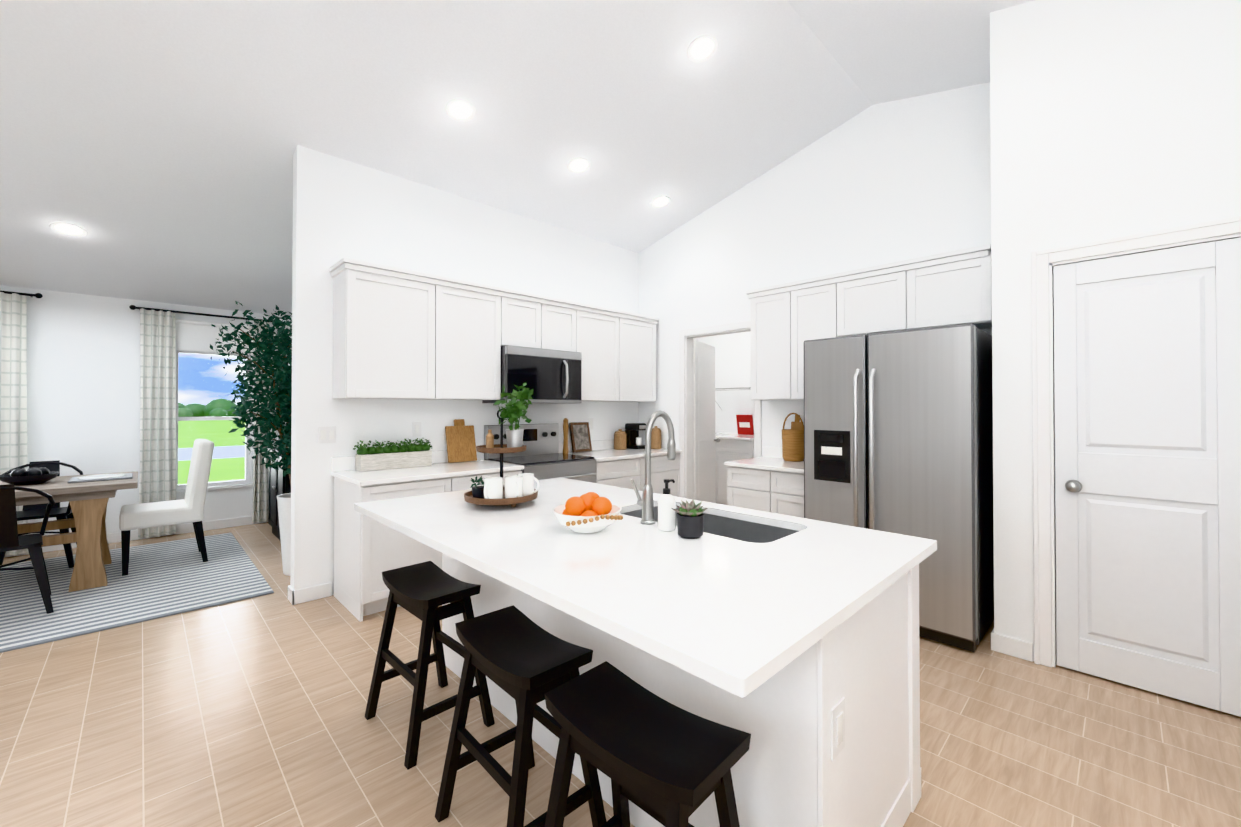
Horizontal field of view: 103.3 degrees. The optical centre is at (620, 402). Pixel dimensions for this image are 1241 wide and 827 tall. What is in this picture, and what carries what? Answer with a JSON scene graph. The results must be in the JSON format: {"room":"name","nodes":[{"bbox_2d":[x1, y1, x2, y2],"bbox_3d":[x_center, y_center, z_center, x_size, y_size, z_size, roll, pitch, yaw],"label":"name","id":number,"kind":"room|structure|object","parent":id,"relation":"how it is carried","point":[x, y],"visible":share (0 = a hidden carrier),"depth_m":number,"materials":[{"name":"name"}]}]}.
{"room":"kitchen","nodes":[
{"label":"kitchen","id":0,"kind":"room"},
{"bbox_2d":[0,285,291,535],"bbox_3d":[-5.929,0.151,3.937,5.990,2.418,0.120,1,-1,-44],"label":"wall","id":1,"kind":"structure","parent":0,"point":[83,383],"depth_m":4.71,"materials":[{"name":"white paint"}]},
{"bbox_2d":[0,291,42,554],"bbox_3d":[-5.891,0.170,3.790,1.848,2.319,0.141,1,-1,-44],"label":"curtain","id":2,"kind":"object","parent":1,"relation":"attached to","point":[13,305],"depth_m":4.30,"materials":[{"name":"fabric"}]},
{"bbox_2d":[4,516,267,557],"bbox_3d":[-5.882,1.312,3.879,5.750,0.095,0.014,1,-1,-44],"label":"baseboard","id":3,"kind":"structure","parent":1,"relation":"attached to","point":[240,521],"depth_m":5.15,"materials":[{"name":"white wood"}]},
{"bbox_2d":[129,305,274,538],"bbox_3d":[-4.402,0.193,5.243,1.208,2.299,0.141,1,-1,-44],"label":"curtains","id":4,"kind":"object","parent":1,"relation":"attached to","point":[157,479],"depth_m":4.96,"materials":[{"name":"fabric"}]},
{"bbox_2d":[175,350,252,492],"bbox_3d":[-4.439,0.189,5.353,0.700,1.510,0.115,1,-1,-44],"label":"window","id":5,"kind":"structure","parent":1,"relation":"in","point":[242,482],"depth_m":5.30,"materials":[{"name":"clear glass"}]},
{"bbox_2d":[175,319,253,353],"bbox_3d":[-4.385,-0.708,5.305,0.680,0.322,0.044,1,-1,-44],"label":"roller shade","id":6,"kind":"object","parent":1,"relation":"attached to","point":[192,335],"visible":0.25,"depth_m":5.25,"materials":[{"name":"white fabric"}]},
{"bbox_2d":[290,145,638,594],"bbox_3d":[-0.991,-0.195,4.569,3.475,3.123,0.120,1,-1,-44],"label":"wall","id":7,"kind":"structure","parent":0,"point":[342,208],"depth_m":3.74,"materials":[{"name":"white paint"}]},
{"bbox_2d":[288,582,331,601],"bbox_3d":[-2.058,1.310,3.595,0.634,0.095,0.038,1,-1,-44],"label":"baseboard","id":8,"kind":"structure","parent":7,"relation":"attached to","point":[293,595],"depth_m":3.35,"materials":[{"name":"white wood"}]},
{"bbox_2d":[318,426,335,443],"bbox_3d":[-2.053,0.226,3.438,0.110,0.116,0.008,1,-1,-44],"label":"light switch","id":9,"kind":"object","parent":7,"relation":"attached to","point":[326,434],"depth_m":3.44,"materials":[{"name":"white plastic"}]},
{"bbox_2d":[412,422,420,436],"bbox_3d":[-1.606,0.210,3.874,0.070,0.116,0.008,1,-1,-44],"label":"outlet","id":10,"kind":"object","parent":7,"relation":"attached to","point":[416,426],"depth_m":3.87,"materials":[{"name":"white plastic"}]},
{"bbox_2d":[329,257,659,401],"bbox_3d":[-0.810,-0.480,4.419,3.134,0.920,0.346,1,-1,-44],"label":"upper cabinet","id":11,"kind":"object","parent":7,"relation":"attached to","point":[399,333],"visible":0.85,"depth_m":3.78,"materials":[{"name":"white paint"}]},
{"bbox_2d":[482,345,580,402],"bbox_3d":[-0.761,-0.229,4.386,0.787,0.468,0.458,1,-1,-44],"label":"microwave","id":12,"kind":"object","parent":11,"relation":"attached to","point":[549,376],"visible":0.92,"depth_m":4.24,"materials":[{"name":"metal"}]},
{"bbox_2d":[588,418,592,428],"bbox_3d":[-0.311,0.222,5.138,0.070,0.116,0.008,1,-1,-44],"label":"outlet","id":13,"kind":"object","parent":7,"relation":"attached to","point":[590,420],"depth_m":5.13,"materials":[{"name":"white plastic"}]},
{"bbox_2d":[0,0,1034,316],"bbox_3d":[-1.685,-1.735,2.864,10.700,1.469,7.770,1,-1,-44],"label":"ceiling","id":14,"kind":"structure","parent":0,"point":[150,146],"depth_m":3.23,"materials":[{"name":"white paint"}]},
{"bbox_2d":[49,222,87,235],"bbox_3d":[-4.230,-1.328,3.764,0.190,0.051,0.195,0,-1,37],"label":"recessed light","id":15,"kind":"object","parent":14,"relation":"in","point":[65,228],"depth_m":3.76,"materials":[{"name":"white plastic"}]},
{"bbox_2d":[445,98,475,120],"bbox_3d":[-1.061,-1.939,3.258,0.192,0.051,0.193,0,-1,7],"label":"recessed light","id":16,"kind":"object","parent":14,"relation":"in","point":[459,109],"depth_m":3.25,"materials":[{"name":"white plastic"}]},
{"bbox_2d":[567,157,590,172],"bbox_3d":[-0.338,-1.927,3.992,0.191,0.051,0.194,0,-1,22],"label":"recessed light","id":17,"kind":"object","parent":14,"relation":"in","point":[578,164],"depth_m":3.98,"materials":[{"name":"white plastic"}]},
{"bbox_2d":[651,195,670,207],"bbox_3d":[0.384,-1.921,4.697,0.192,0.051,0.193,0,-1,7],"label":"recessed light","id":18,"kind":"object","parent":14,"relation":"in","point":[663,200],"depth_m":4.69,"materials":[{"name":"white plastic"}]},
{"bbox_2d":[687,34,716,61],"bbox_3d":[0.514,-2.228,3.093,0.190,0.051,0.195,0,-1,40],"label":"recessed light","id":19,"kind":"object","parent":14,"relation":"in","point":[701,48],"depth_m":3.08,"materials":[{"name":"white plastic"}]},
{"bbox_2d":[0,522,1240,826],"bbox_3d":[-1.685,1.380,2.835,10.700,0.060,7.770,1,-1,-44],"label":"floor","id":20,"kind":"structure","parent":0,"point":[250,712],"depth_m":1.97,"materials":[{"name":"beige tile"}]},
{"bbox_2d":[0,533,273,652],"bbox_3d":[-4.396,1.348,3.214,3.150,0.012,2.300,1,-1,-44],"label":"area rug","id":21,"kind":"object","parent":20,"relation":"on","point":[165,579],"visible":1,"depth_m":3.51,"materials":[{"name":"grey fabric"}]},
{"bbox_2d":[0,484,55,613],"bbox_3d":[-3.953,0.919,3.091,0.539,0.842,0.512,0,-1,40],"label":"cafe chair","id":22,"kind":"object","parent":21,"relation":"on","point":[11,539],"visible":1,"depth_m":3.11,"materials":[{"name":"wood"}]},
{"bbox_2d":[0,460,82,567],"bbox_3d":[-4.834,0.928,4.064,0.512,0.842,0.539,0,-1,-40],"label":"cafe chair","id":23,"kind":"object","parent":21,"relation":"on","point":[37,511],"visible":0.5,"depth_m":4.09,"materials":[{"name":"wood"}]},
{"bbox_2d":[0,471,137,591],"bbox_3d":[-4.592,0.969,3.362,1.830,0.747,0.897,1,-1,-44],"label":"dining table","id":24,"kind":"object","parent":21,"relation":"on","point":[88,501],"visible":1,"depth_m":3.55,"materials":[{"name":"brown wood"}]},
{"bbox_2d":[0,467,132,484],"bbox_3d":[-4.206,0.540,3.743,0.690,0.115,0.340,1,-1,-44],"label":"centerpiece","id":25,"kind":"object","parent":24,"relation":"on","point":[29,476],"visible":1,"depth_m":3.60,"materials":[{"name":"black ceramic"}]},
{"bbox_2d":[119,439,213,575],"bbox_3d":[-3.834,0.837,4.159,0.568,1.025,0.480,1,-1,-44],"label":"chair","id":26,"kind":"object","parent":21,"relation":"on","point":[189,508],"visible":1,"depth_m":4.10,"materials":[{"name":"white fabric"}]},
{"bbox_2d":[210,301,291,575],"bbox_3d":[-2.642,0.291,3.906,1.003,2.138,1.023,1,-1,-44],"label":"potted tree","id":27,"kind":"object","parent":20,"relation":"on","point":[281,339],"visible":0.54,"depth_m":3.68,"materials":[{"name":"green plant"}]},
{"bbox_2d":[267,360,290,540],"bbox_3d":[-3.312,0.456,5.049,0.440,1.830,0.770,1,-1,-44],"label":"hutch","id":28,"kind":"object","parent":20,"relation":"on","point":[279,483],"visible":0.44,"depth_m":4.89,"materials":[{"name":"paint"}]},
{"bbox_2d":[364,561,494,769],"bbox_3d":[-0.810,1.044,2.078,0.375,0.599,0.461,1,-1,-44],"label":"stool","id":29,"kind":"object","parent":20,"relation":"on","point":[423,591],"visible":1,"depth_m":2.02,"materials":[{"name":"black paint"}]},
{"bbox_2d":[334,453,679,621],"bbox_3d":[-0.685,0.944,4.322,3.123,0.840,0.600,1,-1,-44],"label":"base cabinet","id":30,"kind":"object","parent":20,"relation":"on","point":[368,551],"visible":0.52,"depth_m":3.23,"materials":[{"name":"white paint"}]},
{"bbox_2d":[331,440,681,485],"bbox_3d":[-0.689,0.459,4.320,3.138,0.130,0.645,1,-1,-44],"label":"countertop","id":31,"kind":"structure","parent":30,"relation":"on","point":[342,468],"depth_m":3.63,"materials":[{"name":"white stone"}]},
{"bbox_2d":[353,438,431,471],"bbox_3d":[-1.689,0.378,3.663,0.570,0.218,0.132,1,-1,-44],"label":"planter box","id":32,"kind":"object","parent":31,"relation":"on","point":[386,456],"visible":1,"depth_m":3.61,"materials":[{"name":"white wood"}]},
{"bbox_2d":[445,419,476,462],"bbox_3d":[-1.323,0.314,4.070,0.250,0.349,0.089,1,-1,-44],"label":"cutting board","id":33,"kind":"object","parent":31,"relation":"on","point":[460,441],"visible":0.96,"depth_m":4.06,"materials":[{"name":"brown wood"}]},
{"bbox_2d":[563,418,568,453],"bbox_3d":[-0.536,0.325,4.795,0.060,0.345,0.059,1,-1,-44],"label":"pepper mill","id":34,"kind":"object","parent":31,"relation":"on","point":[565,435],"visible":0.96,"depth_m":4.78,"materials":[{"name":"brown wood"}]},
{"bbox_2d":[569,422,591,452],"bbox_3d":[-0.402,0.348,4.966,0.240,0.298,0.076,1,-1,-44],"label":"framed picture","id":35,"kind":"object","parent":31,"relation":"on","point":[580,436],"visible":1,"depth_m":4.96,"materials":[{"name":"brown wood"}]},
{"bbox_2d":[614,429,626,449],"bbox_3d":[-0.003,0.393,5.273,0.136,0.218,0.135,1,-1,-44],"label":"canister","id":36,"kind":"object","parent":31,"relation":"on","point":[620,439],"visible":1,"depth_m":5.22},
{"bbox_2d":[625,423,645,448],"bbox_3d":[0.170,0.365,5.397,0.160,0.275,0.204,1,-1,-44],"label":"coffee maker","id":37,"kind":"object","parent":31,"relation":"on","point":[634,440],"visible":0.96,"depth_m":5.36,"materials":[{"name":"black plastic"}]},
{"bbox_2d":[651,426,660,448],"bbox_3d":[0.385,0.378,5.340,0.120,0.248,0.119,1,-1,-44],"label":"canister","id":38,"kind":"object","parent":31,"relation":"on","point":[656,437],"visible":0.96,"depth_m":5.29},
{"bbox_2d":[435,605,605,826],"bbox_3d":[-0.318,1.039,1.552,0.371,0.599,0.459,1,-1,-44],"label":"stool","id":39,"kind":"object","parent":20,"relation":"on","point":[525,662],"visible":0.98,"depth_m":1.50,"materials":[{"name":"black paint"}]},
{"bbox_2d":[484,423,596,482],"bbox_3d":[-0.680,0.780,4.287,0.756,1.167,0.684,1,-1,-44],"label":"range","id":40,"kind":"object","parent":20,"relation":"on","point":[540,458],"visible":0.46,"depth_m":4.29,"materials":[{"name":"metal"}]},
{"bbox_2d":[544,661,750,826],"bbox_3d":[0.049,1.035,1.163,0.379,0.599,0.463,1,-1,-44],"label":"stool","id":41,"kind":"object","parent":20,"relation":"on","point":[665,763],"visible":1,"depth_m":1.13,"materials":[{"name":"black paint"}]},
{"bbox_2d":[442,553,920,826],"bbox_3d":[0.055,0.924,2.109,0.790,0.839,1.995,1,-1,-44],"label":"kitchen island","id":42,"kind":"object","parent":20,"relation":"on","point":[829,722],"visible":0.23,"depth_m":1.36,"materials":[{"name":"white paint"}]},
{"bbox_2d":[354,478,936,696],"bbox_3d":[-0.086,0.593,1.989,1.225,0.240,2.085,1,-1,-44],"label":"island countertop","id":43,"kind":"structure","parent":42,"relation":"on","point":[741,602],"depth_m":1.40,"materials":[{"name":"white stone"}]},
{"bbox_2d":[464,383,539,506],"bbox_3d":[-0.554,0.189,2.296,0.336,0.570,0.342,1,-1,-44],"label":"tiered tray","id":44,"kind":"object","parent":43,"relation":"on","point":[515,490],"visible":1,"depth_m":2.26,"materials":[{"name":"brown wood"}]},
{"bbox_2d":[552,492,622,532],"bbox_3d":[-0.121,0.403,1.805,0.260,0.132,0.267,1,-1,-44],"label":"bowl","id":45,"kind":"object","parent":43,"relation":"on","point":[590,512],"visible":1,"depth_m":1.75,"materials":[{"name":"white ceramic"}]},
{"bbox_2d":[631,411,675,523],"bbox_3d":[0.141,0.251,1.982,0.196,0.440,0.093,1,-1,-44],"label":"faucet","id":46,"kind":"object","parent":43,"relation":"on","point":[646,501],"visible":1,"depth_m":1.92,"materials":[{"name":"silver metal"}]},
{"bbox_2d":[658,479,675,530],"bbox_3d":[0.175,0.378,1.823,0.078,0.184,0.066,1,-1,-44],"label":"soap dispenser","id":47,"kind":"object","parent":43,"relation":"on","point":[666,513],"visible":0.98,"depth_m":1.79,"materials":[{"name":"white ceramic"}]},
{"bbox_2d":[671,500,707,538],"bbox_3d":[0.244,0.405,1.724,0.138,0.127,0.137,1,-1,-44],"label":"succulent pot","id":48,"kind":"object","parent":43,"relation":"on","point":[690,518],"visible":1,"depth_m":1.69,"materials":[{"name":"black ceramic"}]},
{"bbox_2d":[715,439,753,504],"bbox_3d":[1.598,0.923,6.388,0.600,0.920,0.623,1,-1,-44],"label":"washing machine","id":49,"kind":"object","parent":20,"relation":"on","point":[726,450],"visible":0.15,"depth_m":6.22,"materials":[{"name":"white paint"}]},
{"bbox_2d":[715,433,753,440],"bbox_3d":[1.214,0.452,6.771,0.660,0.030,1.720,1,-1,-44],"label":"countertop","id":50,"kind":"structure","parent":49,"relation":"on","point":[734,436],"depth_m":6.25,"materials":[{"name":"white stone"}]},
{"bbox_2d":[736,415,753,434],"bbox_3d":[1.686,0.299,6.646,0.061,0.269,0.240,1,-1,-44],"label":"sign","id":51,"kind":"object","parent":50,"relation":"on","point":[744,424],"visible":0.98,"depth_m":6.63,"materials":[{"name":"paper"}]},
{"bbox_2d":[727,466,803,517],"bbox_3d":[1.370,0.941,3.994,0.600,0.840,0.785,1,-1,-44],"label":"base cabinet","id":52,"kind":"object","parent":20,"relation":"on","point":[777,492],"visible":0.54,"depth_m":3.81,"materials":[{"name":"white paint"}]},
{"bbox_2d":[724,446,803,473],"bbox_3d":[1.365,0.456,4.000,0.645,0.130,0.800,1,-1,-44],"label":"countertop","id":53,"kind":"structure","parent":52,"relation":"on","point":[772,459],"depth_m":4.03,"materials":[{"name":"white stone"}]},
{"bbox_2d":[782,413,803,460],"bbox_3d":[1.467,0.288,4.169,0.191,0.407,0.194,1,-1,-44],"label":"wicker basket","id":54,"kind":"object","parent":53,"relation":"on","point":[793,443],"visible":0.96,"depth_m":4.10,"materials":[{"name":"brown wicker"}]},
{"bbox_2d":[804,324,993,651],"bbox_3d":[1.848,0.469,3.232,0.972,1.770,0.940,1,-1,-44],"label":"refrigerator","id":55,"kind":"object","parent":20,"relation":"on","point":[898,432],"visible":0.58,"depth_m":2.82,"materials":[{"name":"metal"}]},
{"bbox_2d":[639,82,991,497],"bbox_3d":[1.746,-0.485,5.482,1.955,3.720,4.640,1,-1,-44],"label":"wall","id":56,"kind":"structure","parent":0,"point":[891,182],"depth_m":4.18,"materials":[{"name":"white paint"}]},
{"bbox_2d":[693,340,719,502],"bbox_3d":[0.957,0.345,5.595,0.713,2.038,0.261,1,-1,-44],"label":"laundry door","id":57,"kind":"structure","parent":56,"relation":"in","point":[704,473],"depth_m":5.52,"materials":[{"name":"white paint"}]},
{"bbox_2d":[679,320,761,498],"bbox_3d":[1.007,0.300,4.907,0.138,2.138,0.956,1,-1,-44],"label":"door frame","id":58,"kind":"structure","parent":56,"relation":"attached to","point":[685,338],"depth_m":5.17,"materials":[{"name":"white wood"}]},
{"bbox_2d":[715,387,750,409],"bbox_3d":[1.312,-0.042,6.906,0.333,0.307,1.650,1,-1,-44],"label":"wire shelf","id":59,"kind":"object","parent":56,"relation":"attached to","point":[741,388],"visible":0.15,"depth_m":6.64,"materials":[{"name":"white metal"}]},
{"bbox_2d":[746,244,991,399],"bbox_3d":[1.811,-0.501,3.766,0.346,0.950,1.723,1,-1,-44],"label":"upper cabinet","id":60,"kind":"object","parent":56,"relation":"attached to","point":[952,288],"visible":0.94,"depth_m":3.62,"materials":[{"name":"white paint"}]},
{"bbox_2d":[990,0,1240,660],"bbox_3d":[2.418,-0.413,2.385,0.120,3.518,0.970,1,-1,-44],"label":"wall","id":61,"kind":"structure","parent":0,"point":[1110,119],"depth_m":2.44,"materials":[{"name":"white paint"}]},
{"bbox_2d":[991,628,1004,651],"bbox_3d":[2.300,1.304,2.942,0.779,0.095,0.014,1,-1,-44],"label":"baseboard","id":62,"kind":"structure","parent":61,"relation":"attached to","point":[996,639],"depth_m":2.66,"materials":[{"name":"white wood"}]},
{"bbox_2d":[1031,216,1240,666],"bbox_3d":[2.463,0.280,2.315,0.146,2.130,0.783,1,-1,-44],"label":"door frame","id":63,"kind":"structure","parent":61,"relation":"attached to","point":[1043,264],"depth_m":2.51,"materials":[{"name":"white wood"}]},
{"bbox_2d":[1053,237,1240,716],"bbox_3d":[2.424,0.316,2.269,0.108,2.034,0.627,1,-1,-44],"label":"pantry door","id":64,"kind":"structure","parent":61,"relation":"in","point":[1147,375],"depth_m":2.27,"materials":[{"name":"white paint"}]},
{"label":"outside","id":65,"kind":"structure","parent":0,"visible":0},
{"bbox_2d":[178,420,244,484],"bbox_3d":[-51.498,2.155,52.494,160.000,0.110,132.700,1,-1,-44],"label":"ground","id":66,"kind":"structure","parent":65,"point":[227,426],"depth_m":19.63,"materials":[{"name":"green plant"}]},
{"bbox_2d":[178,398,241,416],"bbox_3d":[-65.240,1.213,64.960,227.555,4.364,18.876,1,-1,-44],"label":"tree","id":67,"kind":"object","parent":66,"relation":"on","point":[212,409],"depth_m":69.60,"materials":[{"name":"green plant"}]}
]}

